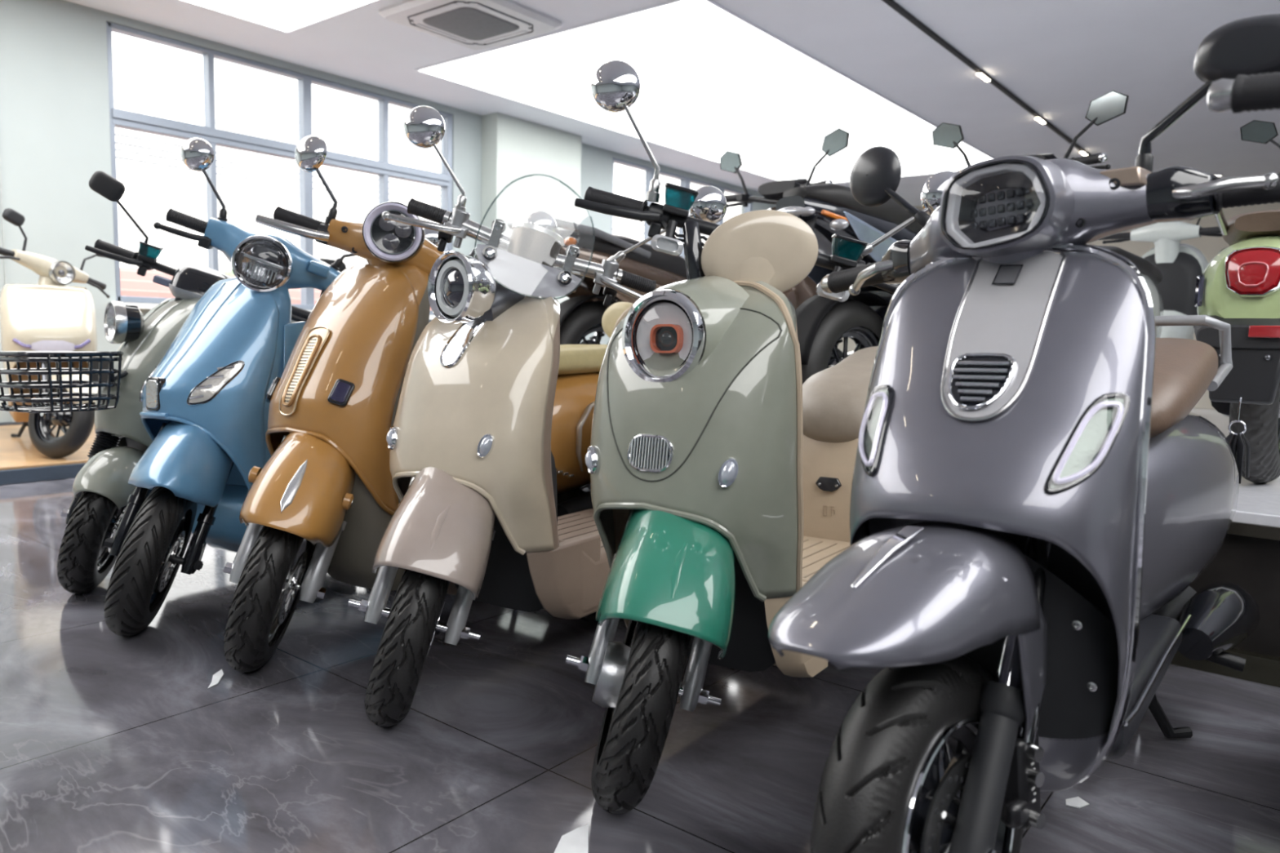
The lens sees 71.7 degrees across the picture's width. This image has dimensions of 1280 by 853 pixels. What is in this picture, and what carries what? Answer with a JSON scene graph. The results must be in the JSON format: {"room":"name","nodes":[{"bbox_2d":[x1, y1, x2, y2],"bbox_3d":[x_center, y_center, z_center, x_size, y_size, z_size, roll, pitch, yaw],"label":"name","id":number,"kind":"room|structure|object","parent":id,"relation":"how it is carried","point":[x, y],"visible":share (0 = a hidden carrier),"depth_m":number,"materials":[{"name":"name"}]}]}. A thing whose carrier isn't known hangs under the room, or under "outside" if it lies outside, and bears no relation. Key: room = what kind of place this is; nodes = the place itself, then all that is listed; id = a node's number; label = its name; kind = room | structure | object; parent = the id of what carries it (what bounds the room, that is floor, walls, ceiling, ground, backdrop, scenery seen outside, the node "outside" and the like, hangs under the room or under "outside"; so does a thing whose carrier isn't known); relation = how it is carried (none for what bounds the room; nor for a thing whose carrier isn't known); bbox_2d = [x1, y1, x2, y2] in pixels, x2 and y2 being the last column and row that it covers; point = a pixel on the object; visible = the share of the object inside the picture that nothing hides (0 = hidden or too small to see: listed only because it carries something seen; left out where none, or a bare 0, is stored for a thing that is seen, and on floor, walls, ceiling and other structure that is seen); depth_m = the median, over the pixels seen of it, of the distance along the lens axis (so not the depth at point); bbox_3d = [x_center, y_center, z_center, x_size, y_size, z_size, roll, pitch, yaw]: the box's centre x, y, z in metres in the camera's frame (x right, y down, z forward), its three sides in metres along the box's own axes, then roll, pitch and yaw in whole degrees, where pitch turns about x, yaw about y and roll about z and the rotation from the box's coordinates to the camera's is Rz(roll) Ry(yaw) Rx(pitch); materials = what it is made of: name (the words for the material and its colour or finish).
{"room":"motor scooter showroom","nodes":[
{"label":"motor scooter showroom","id":0,"kind":"room"},
{"bbox_2d":[318,257,346,272],"bbox_3d":[-1.022,-0.519,2.923,0.100,0.071,0.032,-1,6,-23],"label":"lever","id":1,"kind":"object","parent":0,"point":[343,266],"depth_m":2.91,"materials":[{"name":"plastic"}]},
{"bbox_2d":[0,0,775,422],"bbox_3d":[-2.896,-1.549,7.627,0.200,2.950,19.900,6,7,38],"label":"wall","id":2,"kind":"structure","parent":0,"point":[55,125],"depth_m":6.11,"materials":[{"name":"paint"}]},
{"bbox_2d":[0,147,13,422],"bbox_3d":[-4.576,-1.358,5.349,0.012,2.950,1.230,6,7,38],"label":"trim","id":3,"kind":"structure","parent":2,"relation":"attached to","point":[1,182],"depth_m":5.83,"materials":[{"name":"white paint"}]},
{"bbox_2d":[0,422,28,426],"bbox_3d":[-2.756,-0.114,7.635,0.245,0.100,19.500,6,7,38],"label":"baseboard","id":4,"kind":"structure","parent":2,"relation":"attached to","point":[4,423],"depth_m":5.95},
{"bbox_2d":[106,21,452,315],"bbox_3d":[-2.847,-1.978,7.553,0.120,1.960,3.100,6,7,38],"label":"window","id":5,"kind":"structure","parent":2,"relation":"in","point":[118,118],"depth_m":7.21,"materials":[{"name":"metal"}]},
{"bbox_2d":[123,302,435,319],"bbox_3d":[-1.058,-1.156,9.783,0.120,0.040,8.780,6,7,38],"label":"trim","id":6,"kind":"structure","parent":2,"relation":"attached to","point":[140,305],"depth_m":6.49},
{"bbox_2d":[480,112,581,303],"bbox_3d":[-1.153,-1.694,9.469,0.230,2.950,1.240,6,7,38],"label":"column","id":7,"kind":"structure","parent":2,"relation":"attached to","point":[513,148],"depth_m":9.13,"materials":[{"name":"paint"}]},
{"bbox_2d":[610,157,752,258],"bbox_3d":[0.608,-2.335,11.888,0.120,1.960,3.210,6,7,38],"label":"window","id":8,"kind":"structure","parent":2,"relation":"in","point":[685,182],"depth_m":11.41,"materials":[{"name":"glass"}]},
{"bbox_2d":[0,408,1279,852],"bbox_3d":[2.623,0.562,3.402,14.400,0.120,19.900,6,7,38],"label":"floor","id":9,"kind":"structure","parent":0,"point":[110,742],"depth_m":1.68,"materials":[{"name":"tile"}]},
{"bbox_2d":[0,423,97,484],"bbox_3d":[-4.675,0.244,3.747,2.000,0.085,6.000,6,7,38],"label":"display platform","id":10,"kind":"object","parent":9,"relation":"on","point":[20,462],"visible":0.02,"depth_m":4.46,"materials":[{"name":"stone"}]},
{"bbox_2d":[0,208,110,457],"bbox_3d":[-3.353,-0.538,5.070,0.602,1.263,1.747,-2,7,-30],"label":"scooter","id":11,"kind":"object","parent":10,"relation":"on","point":[49,314],"visible":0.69,"depth_m":4.54,"materials":[{"name":"beige paint"}]},
{"bbox_2d":[2,208,25,226],"bbox_3d":[-3.204,-1.072,4.533,0.030,0.086,0.101,4,7,26],"label":"mirror","id":12,"kind":"object","parent":11,"relation":"attached to","point":[9,215],"depth_m":4.52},
{"bbox_2d":[53,262,72,283],"bbox_3d":[-3.085,-0.820,4.721,0.025,0.110,0.110,4,6,21],"label":"headlight assembly","id":13,"kind":"object","parent":11,"relation":"on","point":[63,272],"depth_m":4.73,"materials":[{"name":"silver metal"}]},
{"bbox_2d":[0,170,346,593],"bbox_3d":[-1.211,-0.190,3.126,0.565,1.252,1.816,3,6,30],"label":"scooter","id":14,"kind":"object","parent":9,"relation":"on","point":[101,490],"visible":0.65,"depth_m":2.58,"materials":[{"name":"green paint"}]},
{"bbox_2d":[0,351,128,413],"bbox_3d":[-1.634,-0.130,2.498,0.369,0.171,0.330,6,7,38],"label":"basket","id":15,"kind":"object","parent":14,"relation":"on","point":[108,373],"depth_m":2.44,"materials":[{"name":"black metal"}]},
{"bbox_2d":[88,170,124,201],"bbox_3d":[-1.635,-0.737,2.710,0.101,0.091,0.027,1,6,-7],"label":"mirror","id":16,"kind":"object","parent":14,"relation":"attached to","point":[103,184],"depth_m":2.70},
{"bbox_2d":[107,304,115,339],"bbox_3d":[-1.570,-0.313,2.656,0.110,0.110,0.026,7,8,44],"label":"headlight assembly","id":17,"kind":"object","parent":14,"relation":"on","point":[111,308],"depth_m":2.68,"materials":[{"name":"silver metal"}]},
{"bbox_2d":[170,263,231,295],"bbox_3d":[-1.395,-0.459,2.821,0.173,0.122,0.137,0,6,-15],"label":"hood","id":18,"kind":"object","parent":14,"relation":"attached to","point":[189,279],"depth_m":2.76,"materials":[{"name":"black plastic"}]},
{"bbox_2d":[208,669,223,688],"bbox_3d":[-0.940,0.558,1.962,0.021,0.002,0.106,0,6,-14],"label":"paper scrap","id":19,"kind":"object","parent":9,"relation":"on","point":[216,677],"visible":1,"depth_m":1.96,"materials":[{"name":"white paper"}]},
{"bbox_2d":[103,137,439,636],"bbox_3d":[-0.811,-0.168,2.800,0.566,1.291,1.771,3,6,30],"label":"scooter","id":20,"kind":"object","parent":9,"relation":"on","point":[204,414],"visible":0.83,"depth_m":2.30,"materials":[{"name":"blue paint"}]},
{"bbox_2d":[146,377,165,411],"bbox_3d":[-1.236,-0.083,2.274,0.064,0.090,0.040,5,7,30],"label":"lamp","id":21,"kind":"object","parent":20,"relation":"on","point":[155,386],"depth_m":2.25,"materials":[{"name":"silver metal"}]},
{"bbox_2d":[180,137,213,171],"bbox_3d":[-1.206,-0.739,2.404,0.084,0.088,0.057,3,6,30],"label":"mirror","id":22,"kind":"object","parent":20,"relation":"attached to","point":[197,154],"depth_m":2.39,"materials":[{"name":"silver metal"}]},
{"bbox_2d":[236,240,288,288],"bbox_3d":[-1.015,-0.436,2.385,0.128,0.128,0.035,0,6,-15],"label":"headlight assembly","id":23,"kind":"object","parent":20,"relation":"on","point":[260,264],"depth_m":2.38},
{"bbox_2d":[424,228,439,246],"bbox_3d":[-0.616,-0.542,2.595,0.088,0.088,0.044,-1,6,-24],"label":"mirror","id":24,"kind":"object","parent":20,"relation":"attached to","point":[431,235],"depth_m":2.58,"materials":[{"name":"silver metal"}]},
{"bbox_2d":[223,135,633,672],"bbox_3d":[-0.405,-0.121,2.589,0.560,1.261,1.797,3,6,33],"label":"scooter","id":25,"kind":"object","parent":9,"relation":"on","point":[325,499],"visible":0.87,"depth_m":2.10,"materials":[{"name":"yellow paint"}]},
{"bbox_2d":[281,333,320,406],"bbox_3d":[-0.805,-0.135,2.099,0.055,0.171,0.093,6,7,38],"label":"grille","id":26,"kind":"object","parent":25,"relation":"attached to","point":[308,357],"depth_m":2.09,"materials":[{"name":"orange metal"}]},
{"bbox_2d":[294,135,326,172],"bbox_3d":[-0.824,-0.679,2.201,0.092,0.092,0.048,3,6,33],"label":"mirror","id":27,"kind":"object","parent":25,"relation":"attached to","point":[310,153],"depth_m":2.18,"materials":[{"name":"silver metal"}]},
{"bbox_2d":[372,211,414,253],"bbox_3d":[-0.604,-0.475,2.170,0.102,0.102,0.009,1,6,-7],"label":"lamp","id":28,"kind":"object","parent":25,"relation":"on","point":[388,236],"depth_m":2.16,"materials":[{"name":"silver metal"}]},
{"bbox_2d":[523,210,557,233],"bbox_3d":[-0.258,-0.518,2.312,0.092,0.092,0.037,-1,6,-20],"label":"mirror","id":29,"kind":"object","parent":25,"relation":"attached to","point":[540,218],"depth_m":2.30,"materials":[{"name":"silver metal"}]},
{"bbox_2d":[347,106,726,726],"bbox_3d":[-0.054,-0.086,2.236,0.593,1.278,1.599,3,6,33],"label":"scooter","id":30,"kind":"object","parent":9,"relation":"on","point":[472,463],"visible":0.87,"depth_m":1.83,"materials":[{"name":"beige paint"}]},
{"bbox_2d":[403,106,444,148],"bbox_3d":[-0.477,-0.660,1.948,0.082,0.090,0.063,3,6,33],"label":"mirror","id":31,"kind":"object","parent":30,"relation":"attached to","point":[424,126],"depth_m":1.93,"materials":[{"name":"silver metal"}]},
{"bbox_2d":[482,245,497,260],"bbox_3d":[-0.327,-0.378,1.927,0.032,0.032,0.007,0,6,-10],"label":"bolt","id":32,"kind":"object","parent":30,"relation":"in","point":[489,252],"depth_m":1.93,"materials":[{"name":"silver metal"}]},
{"bbox_2d":[491,218,506,232],"bbox_3d":[-0.309,-0.437,1.934,0.032,0.032,0.007,0,6,-10],"label":"bolt","id":33,"kind":"object","parent":30,"relation":"in","point":[497,225],"depth_m":1.93,"materials":[{"name":"silver metal"}]},
{"bbox_2d":[557,271,572,284],"bbox_3d":[-0.166,-0.328,1.953,0.032,0.032,0.007,0,6,-10],"label":"bolt","id":34,"kind":"object","parent":30,"relation":"in","point":[564,277],"depth_m":1.95,"materials":[{"name":"silver metal"}]},
{"bbox_2d":[565,244,580,257],"bbox_3d":[-0.149,-0.387,1.960,0.032,0.032,0.007,0,6,-10],"label":"bolt","id":35,"kind":"object","parent":30,"relation":"in","point":[571,251],"depth_m":1.95,"materials":[{"name":"silver metal"}]},
{"bbox_2d":[688,186,726,223],"bbox_3d":[0.158,-0.509,2.040,0.071,0.090,0.076,3,6,33],"label":"mirror","id":36,"kind":"object","parent":30,"relation":"attached to","point":[710,204],"depth_m":2.02,"materials":[{"name":"silver metal"}]},
{"bbox_2d":[553,823,589,852],"bbox_3d":[-0.106,0.640,1.364,0.056,0.002,0.101,1,6,0],"label":"reflection","id":37,"kind":"object","parent":9,"relation":"on","point":[575,841],"visible":1,"depth_m":1.36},
{"bbox_2d":[565,60,955,813],"bbox_3d":[0.386,-0.049,1.920,0.613,1.300,1.536,7,8,43],"label":"scooter","id":38,"kind":"object","parent":9,"relation":"on","point":[721,478],"visible":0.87,"depth_m":1.50,"materials":[{"name":"green paint"}]},
{"bbox_2d":[591,60,639,112],"bbox_3d":[-0.049,-0.644,1.673,0.088,0.094,0.062,4,6,35],"label":"mirror","id":39,"kind":"object","parent":38,"relation":"attached to","point":[615,84],"depth_m":1.65,"materials":[{"name":"silver metal"}]},
{"bbox_2d":[627,434,673,472],"bbox_3d":[0.017,0.045,1.500,0.093,0.064,0.016,5,7,35],"label":"grille","id":40,"kind":"object","parent":38,"relation":"attached to","point":[646,453],"depth_m":1.50,"materials":[{"name":"silver metal"}]},
{"bbox_2d":[920,171,955,215],"bbox_3d":[0.582,-0.436,1.670,0.094,0.094,0.036,1,6,-6],"label":"mirror","id":41,"kind":"object","parent":38,"relation":"attached to","point":[931,192],"depth_m":1.66,"materials":[{"name":"silver metal"}]},
{"bbox_2d":[580,408,1279,687],"bbox_3d":[3.931,0.393,2.810,8.250,0.400,4.215,6,7,38],"label":"display platform","id":42,"kind":"object","parent":9,"relation":"on","point":[1248,557],"visible":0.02,"depth_m":2.12,"materials":[{"name":"white metal"}]},
{"bbox_2d":[507,128,849,344],"bbox_3d":[0.287,-0.715,4.120,1.935,1.358,0.834,-3,8,-39],"label":"scooter","id":43,"kind":"object","parent":42,"relation":"on","point":[581,315],"visible":0.24,"depth_m":3.72,"materials":[{"name":"metal"}]},
{"bbox_2d":[720,151,740,172],"bbox_3d":[0.472,-1.385,4.635,0.005,0.114,0.147,-4,8,-40],"label":"mirror glass","id":44,"kind":"object","parent":43,"relation":"attached to","point":[730,161],"depth_m":4.63,"materials":[{"name":"grey mirror"}]},
{"bbox_2d":[720,151,742,173],"bbox_3d":[0.482,-1.386,4.643,0.033,0.122,0.156,-3,8,-39],"label":"mirror","id":45,"kind":"object","parent":43,"relation":"attached to","point":[731,162],"depth_m":4.63,"materials":[{"name":"grey mirror"}]},
{"bbox_2d":[758,179,800,199],"bbox_3d":[0.712,-1.170,4.418,0.100,0.095,0.260,-3,8,-39],"label":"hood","id":46,"kind":"object","parent":43,"relation":"attached to","point":[775,189],"depth_m":4.40,"materials":[{"name":"black plastic"}]},
{"bbox_2d":[822,128,847,155],"bbox_3d":[0.904,-1.321,4.115,0.005,0.114,0.147,-3,7,-39],"label":"mirror glass","id":47,"kind":"object","parent":43,"relation":"attached to","point":[836,140],"depth_m":4.11,"materials":[{"name":"grey mirror"}]},
{"bbox_2d":[821,128,849,156],"bbox_3d":[0.913,-1.322,4.123,0.033,0.122,0.156,-3,8,-39],"label":"mirror","id":48,"kind":"object","parent":43,"relation":"attached to","point":[837,140],"depth_m":4.11,"materials":[{"name":"grey mirror"}]},
{"bbox_2d":[775,90,1128,383],"bbox_3d":[1.186,-0.622,3.423,1.919,1.358,0.834,-3,8,-39],"label":"scooter","id":49,"kind":"object","parent":42,"relation":"on","point":[828,210],"visible":0.26,"depth_m":2.94,"materials":[{"name":"metal"}]},
{"bbox_2d":[777,206,815,216],"bbox_3d":[0.493,-0.685,2.839,0.070,0.042,0.170,-3,8,-39],"label":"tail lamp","id":50,"kind":"object","parent":49,"relation":"attached to","point":[795,211],"depth_m":2.79,"materials":[{"name":"silver metal"}]},
{"bbox_2d":[931,122,964,149],"bbox_3d":[1.374,-1.292,3.939,0.033,0.122,0.156,-3,8,-39],"label":"mirror","id":51,"kind":"object","parent":49,"relation":"attached to","point":[948,135],"depth_m":3.93,"materials":[{"name":"grey mirror"}]},
{"bbox_2d":[933,123,962,147],"bbox_3d":[1.364,-1.291,3.932,0.005,0.114,0.147,-4,8,-40],"label":"mirror glass","id":52,"kind":"object","parent":49,"relation":"attached to","point":[946,135],"depth_m":3.93,"materials":[{"name":"grey mirror"}]},
{"bbox_2d":[1026,155,1048,159],"bbox_3d":[1.604,-1.076,3.714,0.100,0.095,0.260,-3,8,-39],"label":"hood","id":53,"kind":"object","parent":49,"relation":"attached to","point":[1042,157],"depth_m":3.61,"materials":[{"name":"grey metal"}]},
{"bbox_2d":[1086,91,1126,124],"bbox_3d":[1.796,-1.228,3.412,0.005,0.114,0.147,-3,7,-39],"label":"mirror glass","id":54,"kind":"object","parent":49,"relation":"attached to","point":[1111,104],"depth_m":3.41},
{"bbox_2d":[1084,90,1128,125],"bbox_3d":[1.806,-1.228,3.420,0.033,0.122,0.156,-3,8,-39],"label":"mirror","id":55,"kind":"object","parent":49,"relation":"attached to","point":[1113,104],"depth_m":3.41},
{"bbox_2d":[1097,217,1222,339],"bbox_3d":[2.590,-0.661,4.661,1.866,1.254,0.722,-4,8,-43],"label":"scooter","id":56,"kind":"object","parent":42,"relation":"on","point":[1170,270],"visible":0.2,"depth_m":4.90,"materials":[{"name":"plastic"}]},
{"bbox_2d":[1194,120,1279,483],"bbox_3d":[2.200,-0.491,2.900,0.722,1.254,1.866,7,8,44],"label":"scooter","id":57,"kind":"object","parent":42,"relation":"on","point":[1239,287],"visible":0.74,"depth_m":2.32,"materials":[{"name":"metal"}]},
{"bbox_2d":[1226,397,1251,484],"bbox_3d":[1.408,0.037,2.091,0.033,0.211,0.062,-4,8,-41],"label":"shock absorber","id":58,"kind":"object","parent":57,"relation":"attached to","point":[1237,444],"visible":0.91,"depth_m":2.08,"materials":[{"name":"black metal"}]},
{"bbox_2d":[1223,246,1279,297],"bbox_3d":[1.589,-0.398,2.285,0.139,0.132,0.054,7,8,44],"label":"tail lamp","id":59,"kind":"object","parent":57,"relation":"attached to","point":[1248,271],"depth_m":2.27,"materials":[{"name":"red plastic"}]},
{"bbox_2d":[1240,120,1278,143],"bbox_3d":[2.358,-1.119,3.369,0.123,0.093,0.032,7,8,44],"label":"mirror","id":60,"kind":"object","parent":57,"relation":"attached to","point":[1257,131],"depth_m":3.36,"materials":[{"name":"grey mirror"}]},
{"bbox_2d":[1241,120,1276,142],"bbox_3d":[2.349,-1.118,3.361,0.116,0.088,0.004,7,8,44],"label":"mirror glass","id":61,"kind":"object","parent":57,"relation":"attached to","point":[1257,131],"depth_m":3.36,"materials":[{"name":"grey mirror"}]},
{"bbox_2d":[768,13,1279,852],"bbox_3d":[0.778,0.060,1.555,0.733,1.161,1.842,4,6,38],"label":"scooter","id":62,"kind":"object","parent":9,"relation":"on","point":[1039,496],"visible":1,"depth_m":1.07,"materials":[{"name":"grey paint"}]},
{"bbox_2d":[849,146,901,207],"bbox_3d":[0.373,-0.398,1.409,0.093,0.094,0.038,4,6,38],"label":"mirror","id":63,"kind":"object","parent":62,"relation":"attached to","point":[875,175],"depth_m":1.39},
{"bbox_2d":[946,352,1016,409],"bbox_3d":[0.417,-0.056,1.091,0.079,0.070,0.052,6,7,38],"label":"grille","id":64,"kind":"object","parent":62,"relation":"attached to","point":[975,380],"depth_m":1.09,"materials":[{"name":"silver metal"}]},
{"bbox_2d":[1193,13,1279,82],"bbox_3d":[0.713,-0.439,1.030,0.122,0.077,0.048,7,8,43],"label":"mirror","id":65,"kind":"object","parent":62,"relation":"attached to","point":[1249,46],"depth_m":1.02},
{"bbox_2d":[1066,796,1088,808],"bbox_3d":[0.747,0.645,1.518,0.041,0.002,0.029,-1,6,-21],"label":"paper scrap","id":66,"kind":"object","parent":9,"relation":"on","point":[1077,802],"visible":1,"depth_m":1.52,"materials":[{"name":"white paper"}]},
{"bbox_2d":[1207,71,1279,113],"bbox_3d":[1.057,0.183,0.952,0.751,1.060,1.804,5,7,38],"label":"scooter","id":67,"kind":"object","parent":9,"relation":"on","point":[1260,91],"visible":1,"depth_m":0.86,"materials":[{"name":"black paint"}]},
{"bbox_2d":[64,0,1279,206],"bbox_3d":[2.699,-2.506,3.088,14.400,0.150,19.900,6,7,38],"label":"ceiling","id":68,"kind":"structure","parent":0,"point":[1057,57],"depth_m":6.86,"materials":[{"name":"paint"}]},
{"bbox_2d":[177,0,382,33],"bbox_3d":[-3.412,-2.583,3.180,2.910,0.013,6.290,6,7,38],"label":"ceiling light panel","id":69,"kind":"object","parent":68,"relation":"attached to","point":[288,16],"visible":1,"depth_m":6.05,"materials":[{"name":"paint"}]},
{"bbox_2d":[378,0,561,50],"bbox_3d":[-1.168,-2.808,6.133,0.920,0.058,0.920,6,7,38],"label":"air conditioner","id":70,"kind":"object","parent":68,"relation":"attached to","point":[473,24],"visible":1,"depth_m":6.05,"materials":[{"name":"white plastic"}]},
{"bbox_2d":[422,7,519,40],"bbox_3d":[-1.169,-2.784,6.136,0.520,0.010,0.520,6,7,38],"label":"grille","id":71,"kind":"object","parent":70,"relation":"attached to","point":[468,24],"depth_m":6.10,"materials":[{"name":"grey metal"}]},
{"bbox_2d":[414,0,995,183],"bbox_3d":[1.296,-3.068,9.062,2.880,0.013,6.590,6,7,38],"label":"ceiling light panel","id":72,"kind":"object","parent":68,"relation":"attached to","point":[713,82],"visible":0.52,"depth_m":7.80,"materials":[{"name":"paint"}]},
{"bbox_2d":[881,0,1091,155],"bbox_3d":[0.491,-2.586,4.265,0.036,0.038,15.000,6,7,38],"label":"recessed light","id":73,"kind":"object","parent":68,"relation":"in","point":[981,73],"visible":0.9,"depth_m":6.94,"materials":[{"name":"black metal"}]},
{"bbox_2d":[958,172,1039,243],"bbox_3d":[0.475,-0.285,1.158,0.020,0.094,0.119,-4,8,-43],"label":"headlight assembly","id":74,"kind":"object","parent":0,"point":[994,207],"depth_m":1.16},
{"bbox_2d":[837,202,1279,408],"bbox_3d":[8.788,-1.598,10.932,14.000,2.950,0.200,6,7,38],"label":"wall","id":75,"kind":"structure","parent":0,"point":[1209,246],"depth_m":11.78,"materials":[{"name":"white paint"}]},
{"label":"outside","id":76,"kind":"structure","parent":0,"visible":0},
{"bbox_2d":[115,133,631,219],"bbox_3d":[-3.501,-4.882,18.407,0.028,0.291,25.000,6,7,38],"label":"window frame","id":77,"kind":"structure","parent":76,"point":[116,134],"depth_m":14.96,"materials":[{"name":"grey metal"}]},
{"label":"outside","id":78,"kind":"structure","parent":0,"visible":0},
{"bbox_2d":[115,142,708,235],"bbox_3d":[-3.503,-4.763,18.419,0.028,0.291,25.000,6,7,38],"label":"window frame","id":79,"kind":"structure","parent":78,"point":[117,143],"depth_m":15.18,"materials":[{"name":"grey metal"}]},
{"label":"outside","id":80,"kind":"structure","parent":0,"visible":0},
{"bbox_2d":[115,148,679,234],"bbox_3d":[-3.506,-4.663,18.429,0.028,0.291,25.000,6,7,38],"label":"window frame","id":81,"kind":"structure","parent":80,"point":[117,149],"depth_m":15.13,"materials":[{"name":"grey metal"}]},
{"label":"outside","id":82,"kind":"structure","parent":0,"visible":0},
{"bbox_2d":[115,155,705,243],"bbox_3d":[-3.509,-4.554,18.441,0.028,0.291,25.000,6,7,38],"label":"window frame","id":83,"kind":"structure","parent":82,"point":[117,157],"depth_m":14.94,"materials":[{"name":"grey metal"}]},
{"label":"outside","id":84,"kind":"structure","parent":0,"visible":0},
{"bbox_3d":[-9.850,-0.779,25.730,32.700,0.200,52.000,6,7,38],"label":"yard","id":85,"kind":"structure","parent":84,"visible":0},
{"bbox_2d":[223,268,234,275],"bbox_3d":[-4.822,-0.982,13.861,0.925,3.078,3.779,6,7,38],"label":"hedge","id":86,"kind":"object","parent":85,"relation":"on","point":[226,273],"visible":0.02,"depth_m":12.40,"materials":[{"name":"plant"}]},
{"bbox_2d":[120,266,431,310],"bbox_3d":[-1.511,-1.016,16.179,0.300,2.620,20.500,6,7,38],"label":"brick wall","id":87,"kind":"structure","parent":85,"relation":"on","point":[132,284],"depth_m":10.42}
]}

